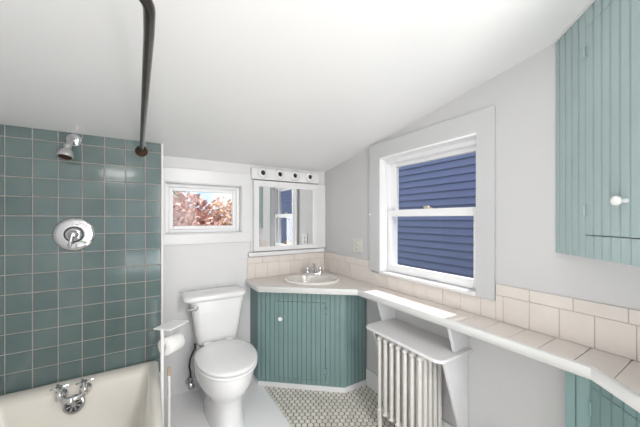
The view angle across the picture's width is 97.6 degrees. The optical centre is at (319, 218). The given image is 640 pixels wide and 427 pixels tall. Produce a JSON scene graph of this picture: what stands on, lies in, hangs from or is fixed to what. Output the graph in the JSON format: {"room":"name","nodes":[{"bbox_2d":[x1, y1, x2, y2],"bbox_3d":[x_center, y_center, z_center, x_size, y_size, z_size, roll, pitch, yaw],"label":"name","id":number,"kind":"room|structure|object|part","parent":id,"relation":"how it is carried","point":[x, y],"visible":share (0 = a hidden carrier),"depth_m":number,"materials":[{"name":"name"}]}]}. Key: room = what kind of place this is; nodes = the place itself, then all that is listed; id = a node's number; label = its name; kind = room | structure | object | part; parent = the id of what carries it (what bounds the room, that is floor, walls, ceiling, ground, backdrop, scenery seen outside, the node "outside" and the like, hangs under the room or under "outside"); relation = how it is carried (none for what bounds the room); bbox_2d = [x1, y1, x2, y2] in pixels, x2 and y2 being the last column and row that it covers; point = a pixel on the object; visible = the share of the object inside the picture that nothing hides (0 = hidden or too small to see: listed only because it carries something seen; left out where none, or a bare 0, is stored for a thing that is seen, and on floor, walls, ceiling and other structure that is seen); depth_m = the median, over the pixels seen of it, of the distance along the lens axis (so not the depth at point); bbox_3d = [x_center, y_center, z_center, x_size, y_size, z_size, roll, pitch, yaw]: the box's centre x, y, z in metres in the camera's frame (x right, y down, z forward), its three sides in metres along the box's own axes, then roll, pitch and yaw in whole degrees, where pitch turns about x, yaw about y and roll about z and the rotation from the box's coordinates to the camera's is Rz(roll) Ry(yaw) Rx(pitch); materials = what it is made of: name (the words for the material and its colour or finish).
{"room":"bathroom","nodes":[
{"label":"bathroom","id":0,"kind":"room"},
{"bbox_2d":[163,156,324,398],"bbox_3d":[-0.983,0.418,2.184,2.323,1.755,0.150,0,0,-32],"label":"wall","id":1,"kind":"structure","parent":0,"point":[186,267],"depth_m":2.11,"materials":[{"name":"paint"}]},
{"bbox_2d":[0,124,160,394],"bbox_3d":[-1.416,0.403,1.705,0.784,1.787,0.211,0,0,-32],"label":"wall tile","id":2,"kind":"structure","parent":1,"relation":"attached to","point":[95,308],"depth_m":1.60,"materials":[{"name":"tile"}]},
{"bbox_2d":[56,134,81,159],"bbox_3d":[-1.369,-0.401,1.525,0.074,0.168,0.156,0,0,-24],"label":"shower","id":3,"kind":"object","parent":2,"relation":"attached to","point":[65,153],"visible":1,"depth_m":1.50,"materials":[{"name":"silver metal"}]},
{"bbox_3d":[-1.371,-0.422,1.541,0.024,0.075,0.098,0,0,-25],"label":"arm","id":4,"kind":"part","parent":3,"relation":"part of","materials":[{"name":"metal"}]},
{"bbox_2d":[52,218,94,250],"bbox_3d":[-1.377,0.087,1.563,0.186,0.186,0.070,0,0,-32],"label":"shower valve","id":5,"kind":"object","parent":2,"relation":"attached to","point":[72,234],"visible":1,"depth_m":1.57,"materials":[{"name":"silver metal"}]},
{"bbox_3d":[-1.371,0.119,1.541,0.031,0.078,0.024,0,0,-32],"label":"lever","id":6,"kind":"part","parent":5,"relation":"part of","materials":[{"name":"silver metal"}]},
{"bbox_2d":[135,0,155,156],"bbox_3d":[-0.989,-0.426,0.950,0.714,0.068,1.523,0,0,-32],"label":"curtain rod","id":7,"kind":"object","parent":2,"relation":"attached to","point":[149,13],"visible":1,"depth_m":0.74,"materials":[{"name":"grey metal"}]},
{"bbox_2d":[161,144,162,324],"bbox_3d":[-1.031,0.396,1.829,0.013,1.800,0.024,0,0,-32],"label":"trim","id":8,"kind":"structure","parent":1,"relation":"attached to","point":[161,144],"depth_m":1.82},
{"bbox_2d":[186,343,195,389],"bbox_3d":[-0.946,1.072,2.055,0.063,0.334,0.108,0,0,-32],"label":"supplies","id":9,"kind":"object","parent":1,"relation":"attached to","point":[190,379],"visible":0.99,"depth_m":2.04,"materials":[{"name":"black rubber"}]},
{"bbox_3d":[-0.935,1.211,2.031,0.048,0.048,0.025,0,0,-32],"label":"valve handle","id":10,"kind":"part","parent":9,"relation":"part of","materials":[{"name":"silver metal"}]},
{"bbox_2d":[163,167,251,244],"bbox_3d":[-0.889,-0.092,2.228,0.654,0.560,0.154,0,0,-32],"label":"window","id":11,"kind":"structure","parent":1,"relation":"in","point":[238,185],"depth_m":2.18,"materials":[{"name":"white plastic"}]},
{"bbox_3d":[-0.921,-0.079,2.225,0.495,0.321,0.025,0,0,-32],"label":"sash","id":12,"kind":"part","parent":11,"relation":"part of","materials":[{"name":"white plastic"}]},
{"bbox_3d":[-0.921,-0.079,2.225,0.544,0.370,0.045,0,0,-32],"label":"frame","id":13,"kind":"part","parent":11,"relation":"part of","materials":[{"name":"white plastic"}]},
{"bbox_2d":[250,168,318,183],"bbox_3d":[-0.290,-0.383,2.486,0.650,0.101,0.066,0,0,-32],"label":"bar","id":14,"kind":"object","parent":1,"relation":"attached to","point":[280,175],"visible":1,"depth_m":2.46,"materials":[{"name":"white plastic"}]},
{"bbox_2d":[257,168,267,177],"bbox_3d":[-0.478,-0.387,2.346,0.092,0.092,0.026,0,0,-32],"label":"socket","id":15,"kind":"object","parent":14,"relation":"attached to","point":[261,172],"depth_m":2.34,"materials":[{"name":"white"}]},
{"bbox_2d":[274,169,283,179],"bbox_3d":[-0.348,-0.387,2.426,0.092,0.092,0.026,0,0,-32],"label":"socket","id":16,"kind":"object","parent":14,"relation":"attached to","point":[278,174],"depth_m":2.42,"materials":[{"name":"white"}]},
{"bbox_2d":[290,171,298,180],"bbox_3d":[-0.224,-0.387,2.503,0.092,0.092,0.026,0,0,-32],"label":"socket","id":17,"kind":"object","parent":14,"relation":"attached to","point":[294,175],"depth_m":2.50,"materials":[{"name":"white"}]},
{"bbox_2d":[305,172,313,181],"bbox_3d":[-0.094,-0.387,2.583,0.092,0.092,0.026,0,0,-32],"label":"socket","id":18,"kind":"object","parent":14,"relation":"attached to","point":[309,177],"depth_m":2.58,"materials":[{"name":"white"}]},
{"bbox_2d":[248,180,324,256],"bbox_3d":[-0.264,-0.007,2.505,0.760,0.638,0.060,0,0,-32],"label":"medicine cabinet","id":19,"kind":"object","parent":1,"relation":"attached to","point":[285,216],"visible":1,"depth_m":2.46,"materials":[{"name":"white wood"}]},
{"bbox_3d":[-0.452,-0.026,2.363,0.219,0.588,0.015,0,0,-32],"label":"mirror door","id":20,"kind":"part","parent":19,"relation":"part of","materials":[{"name":"silver metal"}]},
{"bbox_2d":[259,187,277,246],"bbox_3d":[-0.435,-0.019,2.375,0.172,0.502,0.011,0,0,-32],"label":"mirror","id":21,"kind":"object","parent":19,"relation":"attached to","point":[268,196],"depth_m":2.37,"materials":[{"name":"clear glass"}]},
{"bbox_2d":[279,188,294,245],"bbox_3d":[-0.289,-0.019,2.466,0.156,0.502,0.011,0,0,-32],"label":"mirror","id":22,"kind":"object","parent":19,"relation":"attached to","point":[286,195],"depth_m":2.46,"materials":[{"name":"clear glass"}]},
{"bbox_3d":[-0.288,-0.026,2.464,0.162,0.588,0.015,0,0,-32],"label":"mirror door","id":23,"kind":"part","parent":19,"relation":"part of","materials":[{"name":"silver metal"}]},
{"bbox_2d":[296,189,312,244],"bbox_3d":[-0.143,-0.019,2.556,0.171,0.502,0.011,0,0,-32],"label":"mirror","id":24,"kind":"object","parent":19,"relation":"attached to","point":[304,197],"depth_m":2.55,"materials":[{"name":"clear glass"}]},
{"bbox_3d":[-0.125,-0.026,2.565,0.218,0.588,0.015,0,0,-32],"label":"mirror door","id":25,"kind":"part","parent":19,"relation":"part of","materials":[{"name":"silver metal"}]},
{"bbox_2d":[164,378,395,426],"bbox_3d":[0.092,1.333,0.586,2.173,0.086,3.700,0,0,-32],"label":"floor","id":26,"kind":"structure","parent":0,"point":[357,407],"depth_m":1.91,"materials":[{"name":"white tile"}]},
{"bbox_2d":[0,361,162,426],"bbox_3d":[-0.955,1.093,0.942,0.758,0.393,1.566,0,0,-32],"label":"bathtub","id":27,"kind":"object","parent":26,"relation":"on","point":[129,396],"visible":0.98,"depth_m":1.53,"materials":[{"name":"beige ceramic"}]},
{"bbox_2d":[49,378,92,414],"bbox_3d":[-1.299,0.944,1.467,0.172,0.172,0.086,0,0,-32],"label":"tub faucet","id":28,"kind":"object","parent":27,"relation":"attached to","point":[73,404],"visible":1,"depth_m":1.47,"materials":[{"name":"silver metal"}]},
{"bbox_3d":[-1.340,0.867,1.438,0.060,0.013,0.060,0,0,-7],"label":"cross handle","id":29,"kind":"part","parent":28,"relation":"part of","materials":[{"name":"silver metal"}]},
{"bbox_3d":[-1.306,0.984,1.486,0.092,0.092,0.037,0,0,-32],"label":"overflow plate","id":30,"kind":"part","parent":28,"relation":"part of","materials":[{"name":"silver metal"}]},
{"bbox_3d":[-1.255,0.867,1.491,0.060,0.013,0.060,0,0,-7],"label":"cross handle","id":31,"kind":"part","parent":28,"relation":"part of","materials":[{"name":"silver metal"}]},
{"bbox_2d":[154,319,187,426],"bbox_3d":[-0.842,0.942,1.584,0.182,0.696,0.170,0,0,-32],"label":"toilet paper stand","id":32,"kind":"object","parent":26,"relation":"on","point":[173,324],"visible":0.87,"depth_m":1.52,"materials":[{"name":"white metal"}]},
{"bbox_3d":[-0.857,0.941,1.522,0.017,0.694,0.017,0,0,-32],"label":"post","id":33,"kind":"part","parent":32,"relation":"part of","materials":[{"name":"white"}]},
{"bbox_2d":[166,366,174,426],"bbox_3d":[-0.870,1.065,1.614,0.110,0.426,0.110,0,0,-32],"label":"plunger","id":34,"kind":"object","parent":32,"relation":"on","point":[169,367],"visible":1,"depth_m":1.61,"materials":[{"name":"white"}]},
{"bbox_3d":[-0.870,1.054,1.614,0.017,0.305,0.017,0,0,-32],"label":"handle","id":35,"kind":"part","parent":34,"relation":"part of","materials":[{"name":"white"}]},
{"bbox_2d":[154,319,187,330],"bbox_3d":[-0.839,0.600,1.585,0.102,0.008,0.149,0,0,15],"label":"tray","id":36,"kind":"object","parent":32,"relation":"on","point":[173,324],"depth_m":1.57,"materials":[{"name":"white"}]},
{"bbox_2d":[158,332,184,355],"bbox_3d":[-0.837,0.702,1.579,0.096,0.096,0.098,0,0,19],"label":"toilet paper","id":37,"kind":"object","parent":32,"relation":"hanging from","point":[173,342],"visible":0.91,"depth_m":1.55,"materials":[{"name":"white paper"}]},
{"bbox_2d":[181,285,257,426],"bbox_3d":[-0.656,0.909,1.869,0.436,0.760,0.714,0,0,-32],"label":"toilet","id":38,"kind":"object","parent":26,"relation":"on","point":[224,365],"visible":1,"depth_m":1.81,"materials":[{"name":"white ceramic"}]},
{"bbox_3d":[-0.867,0.613,1.900,0.082,0.034,0.031,0,0,-38],"label":"flush lever","id":39,"kind":"part","parent":38,"relation":"part of","materials":[{"name":"silver metal"}]},
{"bbox_3d":[-0.782,0.552,2.073,0.436,0.046,0.234,0,0,-32],"label":"tank lid","id":40,"kind":"part","parent":38,"relation":"part of","materials":[{"name":"white ceramic"}]},
{"bbox_3d":[-0.772,0.736,2.092,0.374,0.324,0.206,0,0,-32],"label":"tank","id":41,"kind":"part","parent":38,"relation":"part of","materials":[{"name":"white ceramic"}]},
{"bbox_3d":[-0.589,0.896,1.779,0.372,0.018,0.490,0,0,-32],"label":"seat","id":42,"kind":"part","parent":38,"relation":"part of","materials":[{"name":"white plastic"}]},
{"bbox_3d":[-0.590,0.869,1.780,0.370,0.028,0.488,0,0,-32],"label":"lid","id":43,"kind":"part","parent":38,"relation":"part of","materials":[{"name":"white plastic"}]},
{"bbox_2d":[250,287,365,392],"bbox_3d":[-0.108,0.919,2.269,0.736,0.754,0.623,0,0,-32],"label":"vanity cabinet","id":44,"kind":"object","parent":26,"relation":"on","point":[287,330],"visible":0.84,"depth_m":2.14,"materials":[{"name":"teal wood"}]},
{"bbox_3d":[-0.154,0.926,2.143,0.392,0.584,0.016,0,0,8],"label":"door","id":45,"kind":"part","parent":44,"relation":"part of","materials":[{"name":"teal wood"}]},
{"bbox_2d":[245,270,639,412],"bbox_3d":[0.323,0.520,1.536,0.777,0.043,2.323,0,0,-32],"label":"countertop","id":46,"kind":"structure","parent":44,"relation":"on","point":[618,375],"depth_m":1.21,"materials":[{"name":"tile"}]},
{"bbox_2d":[283,273,339,284],"bbox_3d":[-0.068,0.559,2.301,0.439,0.154,0.424,0,0,-32],"label":"sink","id":47,"kind":"object","parent":46,"relation":"in","point":[299,279],"visible":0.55,"depth_m":2.39,"materials":[{"name":"white ceramic"}]},
{"bbox_2d":[303,263,324,274],"bbox_3d":[-0.052,0.433,2.466,0.162,0.103,0.146,0,0,-32],"label":"sink faucet","id":48,"kind":"object","parent":46,"relation":"on","point":[313,266],"visible":1,"depth_m":2.45,"materials":[{"name":"silver metal"}]},
{"bbox_3d":[-0.065,0.429,2.437,0.051,0.094,0.122,0,0,17],"label":"spout","id":49,"kind":"part","parent":48,"relation":"part of","materials":[{"name":"silver metal"}]},
{"bbox_3d":[-0.054,0.477,2.471,0.156,0.016,0.048,0,0,5],"label":"plate","id":50,"kind":"part","parent":48,"relation":"part of","materials":[{"name":"silver metal"}]},
{"bbox_2d":[377,335,441,426],"bbox_3d":[0.517,1.006,1.643,0.202,0.578,0.337,0,0,-32],"label":"radiator","id":51,"kind":"object","parent":26,"relation":"on","point":[412,383],"visible":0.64,"depth_m":1.55,"materials":[{"name":"metal"}]},
{"bbox_2d":[565,371,639,426],"bbox_3d":[0.960,0.919,0.816,0.452,0.754,0.419,0,0,-32],"label":"base cabinet","id":52,"kind":"object","parent":26,"relation":"on","point":[587,404],"visible":0.75,"depth_m":0.95,"materials":[{"name":"teal wood"}]},
{"bbox_3d":[0.907,0.870,0.751,0.012,0.588,0.411,0,0,7],"label":"door","id":53,"kind":"part","parent":52,"relation":"part of","materials":[{"name":"teal wood"}]},
{"bbox_2d":[0,0,593,171],"bbox_3d":[0.053,-0.801,0.650,2.473,0.740,3.850,0,0,-32],"label":"ceiling","id":54,"kind":"structure","parent":0,"point":[309,85],"depth_m":1.18,"materials":[{"name":"paint"}]},
{"bbox_2d":[325,43,639,426],"bbox_3d":[1.041,0.121,1.260,0.150,2.351,3.850,0,0,-32],"label":"wall","id":55,"kind":"structure","parent":0,"point":[507,388],"depth_m":1.32,"materials":[{"name":"grey paint"}]},
{"bbox_2d":[353,238,361,252],"bbox_3d":[0.307,0.219,2.295,0.011,0.114,0.113,0,0,-32],"label":"wall outlet","id":56,"kind":"object","parent":55,"relation":"attached to","point":[357,243],"visible":1,"depth_m":2.29,"materials":[{"name":"grey plastic"}]},
{"bbox_2d":[366,368,454,426],"bbox_3d":[0.696,1.231,1.661,0.016,0.130,1.255,0,0,-32],"label":"baseboard","id":57,"kind":"structure","parent":55,"relation":"attached to","point":[371,377],"depth_m":2.11,"materials":[{"name":"white wood"}]},
{"bbox_2d":[366,303,472,426],"bbox_3d":[0.547,0.904,1.656,0.272,0.723,0.567,0,0,-32],"label":"shelf","id":58,"kind":"object","parent":55,"relation":"attached to","point":[452,353],"visible":0.81,"depth_m":1.49,"materials":[{"name":"white wood"}]},
{"bbox_2d":[369,105,495,300],"bbox_3d":[0.699,-0.080,1.817,0.206,0.965,0.911,0,0,-32],"label":"window","id":59,"kind":"structure","parent":55,"relation":"in","point":[475,131],"depth_m":1.68,"materials":[{"name":"grey paint"}]},
{"bbox_3d":[0.693,0.159,1.800,0.035,0.449,0.681,0,0,-32],"label":"sash","id":60,"kind":"part","parent":59,"relation":"part of","materials":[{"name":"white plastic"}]},
{"bbox_3d":[0.735,-0.222,1.827,0.035,0.376,0.659,0,0,-32],"label":"sash","id":61,"kind":"part","parent":59,"relation":"part of","materials":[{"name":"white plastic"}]},
{"bbox_2d":[247,252,639,361],"bbox_3d":[0.326,0.410,1.546,0.766,0.179,2.312,0,0,-32],"label":"tile backsplash","id":62,"kind":"structure","parent":55,"relation":"attached to","point":[611,329],"depth_m":1.29,"materials":[{"name":"beige tile"}]},
{"bbox_2d":[553,0,639,266],"bbox_3d":[0.953,-0.343,0.862,0.433,0.967,0.513,0,0,-32],"label":"upper cabinet","id":63,"kind":"object","parent":55,"relation":"attached to","point":[598,52],"visible":1,"depth_m":0.97,"materials":[{"name":"teal wood"}]},
{"bbox_3d":[0.943,-0.782,0.864,0.008,0.088,0.643,0,0,8],"label":"molding","id":64,"kind":"part","parent":63,"relation":"part of","materials":[{"name":"teal wood"}]},
{"bbox_3d":[0.955,-0.342,0.854,0.016,0.796,0.338,0,0,8],"label":"door","id":65,"kind":"part","parent":63,"relation":"part of","materials":[{"name":"teal wood"}]},
{"bbox_3d":[0.929,-0.057,0.869,0.040,0.031,0.031,0,0,8],"label":"knob","id":66,"kind":"part","parent":63,"relation":"part of","materials":[{"name":"white ceramic"}]},
{"label":"outside","id":67,"kind":"structure","parent":0,"visible":0},
{"bbox_3d":[-7.884,5.846,12.761,60.000,0.100,90.000,0,0,-32],"label":"ground","id":68,"kind":"structure","parent":67,"visible":0},
{"bbox_2d":[173,191,190,220],"bbox_3d":[-5.939,1.968,9.889,2.627,7.673,2.680,0,0,-32],"label":"autumn tree","id":69,"kind":"object","parent":68,"relation":"on","point":[174,192],"visible":0.02,"depth_m":9.83,"materials":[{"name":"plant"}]},
{"bbox_2d":[173,191,221,225],"bbox_3d":[-3.346,2.550,6.859,2.176,6.510,2.127,0,0,-32],"label":"autumn tree","id":70,"kind":"object","parent":68,"relation":"on","point":[195,215],"visible":0.12,"depth_m":6.65,"materials":[{"name":"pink plant"}]},
{"bbox_2d":[199,196,231,225],"bbox_3d":[-3.245,2.505,9.621,2.275,6.600,2.266,0,0,-32],"label":"autumn tree","id":71,"kind":"object","parent":68,"relation":"on","point":[221,210],"visible":0.09,"depth_m":9.32,"materials":[{"name":"brown plant"}]},
{"bbox_2d":[398,152,475,277],"bbox_3d":[1.978,1.788,3.808,0.330,7.816,13.600,0,0,-32],"label":"neighbor house","id":72,"kind":"structure","parent":68,"relation":"on","point":[443,244],"depth_m":3.99,"materials":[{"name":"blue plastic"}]}
]}

